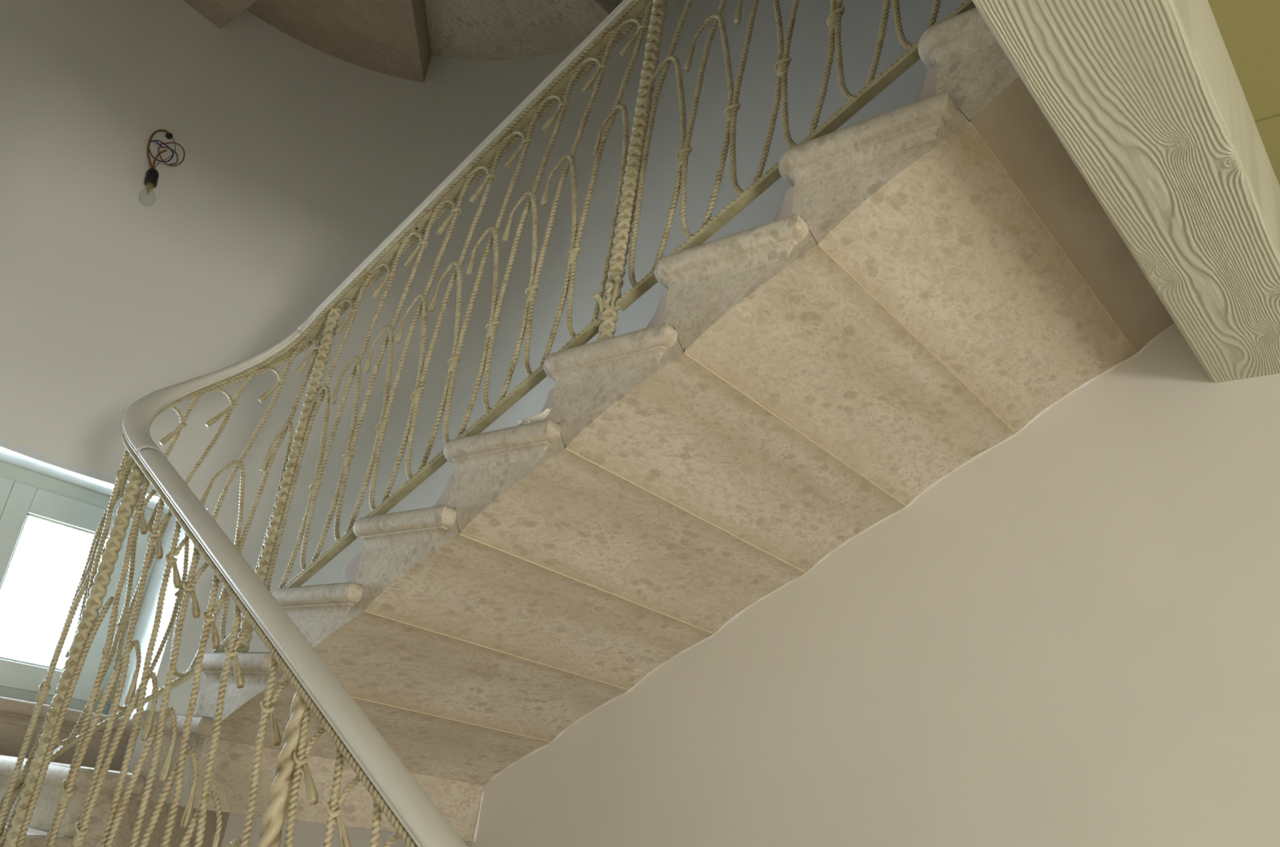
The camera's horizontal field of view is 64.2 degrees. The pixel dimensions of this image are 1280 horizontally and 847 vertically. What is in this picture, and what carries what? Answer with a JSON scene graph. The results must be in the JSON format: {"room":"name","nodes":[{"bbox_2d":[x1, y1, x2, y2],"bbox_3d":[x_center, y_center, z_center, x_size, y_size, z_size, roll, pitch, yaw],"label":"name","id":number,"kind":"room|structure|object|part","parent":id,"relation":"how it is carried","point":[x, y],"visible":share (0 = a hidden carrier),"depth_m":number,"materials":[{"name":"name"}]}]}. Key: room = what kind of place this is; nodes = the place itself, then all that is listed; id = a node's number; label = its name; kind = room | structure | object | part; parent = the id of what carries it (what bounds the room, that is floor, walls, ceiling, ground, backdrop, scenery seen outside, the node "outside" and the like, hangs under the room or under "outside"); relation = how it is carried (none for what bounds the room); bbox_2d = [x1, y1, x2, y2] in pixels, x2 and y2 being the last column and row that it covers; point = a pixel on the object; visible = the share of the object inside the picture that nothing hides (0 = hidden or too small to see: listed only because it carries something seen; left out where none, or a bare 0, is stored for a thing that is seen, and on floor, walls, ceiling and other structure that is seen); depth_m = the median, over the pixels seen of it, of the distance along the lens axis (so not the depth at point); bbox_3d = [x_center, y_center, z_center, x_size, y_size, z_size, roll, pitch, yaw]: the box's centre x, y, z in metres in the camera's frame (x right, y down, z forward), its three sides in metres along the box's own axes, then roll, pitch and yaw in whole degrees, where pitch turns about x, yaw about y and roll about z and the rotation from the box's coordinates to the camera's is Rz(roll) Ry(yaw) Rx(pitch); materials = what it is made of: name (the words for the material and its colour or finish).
{"room":"stairwell","nodes":[
{"label":"stairwell","id":0,"kind":"room"},
{"bbox_2d":[0,0,598,846],"bbox_3d":[-1.536,-0.830,3.715,1.169,7.300,2.338,-11,-29,39],"label":"wall","id":1,"kind":"structure","parent":0,"point":[301,160],"depth_m":4.19,"materials":[{"name":"paint"}]},
{"bbox_2d":[143,128,185,194],"bbox_3d":[-1.936,-1.041,4.124,0.099,0.373,0.113,7,-22,4],"label":"lamp","id":2,"kind":"object","parent":1,"relation":"attached to","point":[152,175],"visible":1,"depth_m":4.11,"materials":[{"name":"black plastic"}]},
{"bbox_2d":[143,168,159,187],"bbox_3d":[-1.955,-0.988,4.093,0.046,0.073,0.051,-11,-29,39],"label":"socket","id":3,"kind":"object","parent":2,"relation":"attached to","point":[152,175],"depth_m":4.07,"materials":[{"name":"black plastic"}]},
{"bbox_2d":[183,0,622,82],"bbox_3d":[-0.772,-2.112,3.700,2.771,2.429,2.398,-11,-29,39],"label":"stair","id":4,"kind":"structure","parent":1,"relation":"attached to","point":[399,38],"depth_m":4.66,"materials":[{"name":"beige stone"}]},
{"bbox_2d":[462,0,1279,846],"bbox_3d":[3.528,-1.154,1.140,9.900,7.300,0.300,-11,-29,39],"label":"wall","id":5,"kind":"structure","parent":0,"point":[1070,637],"depth_m":2.55,"materials":[{"name":"paint"}]},
{"bbox_2d":[1208,0,1279,186],"bbox_3d":[2.858,-1.839,-1.555,7.339,0.235,4.729,-11,-29,39],"label":"ceiling","id":6,"kind":"structure","parent":0,"point":[1250,29],"depth_m":1.74,"materials":[{"name":"yellow"}]},
{"bbox_2d":[972,0,1279,382],"bbox_3d":[0.002,-1.159,0.829,0.232,0.452,4.579,-11,-29,39],"label":"ceiling beam","id":7,"kind":"structure","parent":6,"relation":"attached to","point":[1147,100],"depth_m":1.69,"materials":[{"name":"paint"}]},
{"bbox_3d":[-1.682,-0.802,3.834,1.550,7.300,2.938,-11,-29,39],"label":"wall","id":8,"kind":"structure","parent":0,"visible":0},
{"bbox_2d":[0,437,209,772],"bbox_3d":[-2.268,0.669,3.465,0.486,1.224,1.400,-11,-29,39],"label":"window","id":9,"kind":"structure","parent":8,"relation":"in","point":[30,486],"depth_m":3.80,"materials":[{"name":"white paint"}]},
{"bbox_3d":[-2.532,0.437,3.448,0.052,0.707,0.543,-11,-29,39],"label":"sash","id":10,"kind":"part","parent":9,"relation":"part of","materials":[{"name":"paint"}]},
{"bbox_2d":[0,524,106,669],"bbox_3d":[-2.556,0.608,3.793,0.016,1.050,1.400,-11,-29,39],"label":"window grille","id":11,"kind":"object","parent":9,"relation":"in","point":[62,537],"visible":0.3,"depth_m":4.03,"materials":[{"name":"grey paint"}]},
{"bbox_3d":[-2.189,0.637,3.818,0.052,0.707,0.543,-11,-29,39],"label":"sash","id":12,"kind":"part","parent":9,"relation":"part of","materials":[{"name":"paint"}]},
{"bbox_3d":[-2.374,0.535,3.650,0.070,0.806,1.180,-11,-29,39],"label":"frame","id":13,"kind":"part","parent":9,"relation":"part of","materials":[{"name":"paint"}]},
{"bbox_3d":[0.988,1.405,-1.578,11.119,0.100,4.729,-11,-29,39],"label":"floor","id":14,"kind":"structure","parent":0,"visible":0},
{"bbox_2d":[0,6,1175,846],"bbox_3d":[-0.458,0.602,1.945,4.659,4.116,2.398,-11,-29,39],"label":"stair","id":15,"kind":"structure","parent":14,"relation":"on","point":[936,273],"depth_m":2.41,"materials":[{"name":"beige stone"}]},
{"bbox_2d":[0,0,975,846],"bbox_3d":[-0.163,-0.038,2.017,3.277,4.749,0.500,-11,-29,39],"label":"balustrade","id":16,"kind":"object","parent":15,"relation":"on","point":[395,793],"visible":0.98,"depth_m":2.49,"materials":[{"name":"metal"}]},
{"bbox_3d":[-1.387,0.818,2.687,0.270,0.650,0.458,-11,-29,39],"label":"rail","id":17,"kind":"part","parent":16,"relation":"part of","materials":[{"name":"fabric"}]},
{"bbox_3d":[-1.298,-0.105,3.018,0.278,0.634,0.532,2,-23,15],"label":"handrail","id":18,"kind":"part","parent":16,"relation":"part of","materials":[{"name":"metal"}]},
{"bbox_3d":[-0.667,0.979,1.620,0.039,1.112,0.040,-11,-29,39],"label":"post","id":19,"kind":"part","parent":16,"relation":"part of","materials":[{"name":"fabric"}]},
{"bbox_3d":[-0.464,0.508,1.685,2.358,1.334,0.070,-11,-29,39],"label":"handrail","id":20,"kind":"part","parent":16,"relation":"part of","materials":[{"name":"ceramic"}]},
{"bbox_3d":[-0.587,0.159,2.618,1.178,0.667,0.028,-11,-29,39],"label":"rail","id":21,"kind":"part","parent":16,"relation":"part of","materials":[{"name":"fabric"}]},
{"bbox_3d":[0.219,-1.325,2.667,3.126,1.797,0.080,-11,-29,39],"label":"handrail","id":22,"kind":"part","parent":16,"relation":"part of","materials":[{"name":"ceramic"}]},
{"bbox_3d":[0.445,-0.656,2.104,1.178,0.667,0.028,-11,-29,39],"label":"rail","id":23,"kind":"part","parent":16,"relation":"part of","materials":[{"name":"paint"}]},
{"bbox_2d":[516,408,551,426],"bbox_3d":[-0.239,-0.013,2.305,0.096,0.040,0.027,-11,-29,39],"label":"scrap","id":24,"kind":"object","parent":15,"relation":"on","point":[543,415],"visible":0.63,"depth_m":2.29,"materials":[{"name":"white paper"}]}
]}

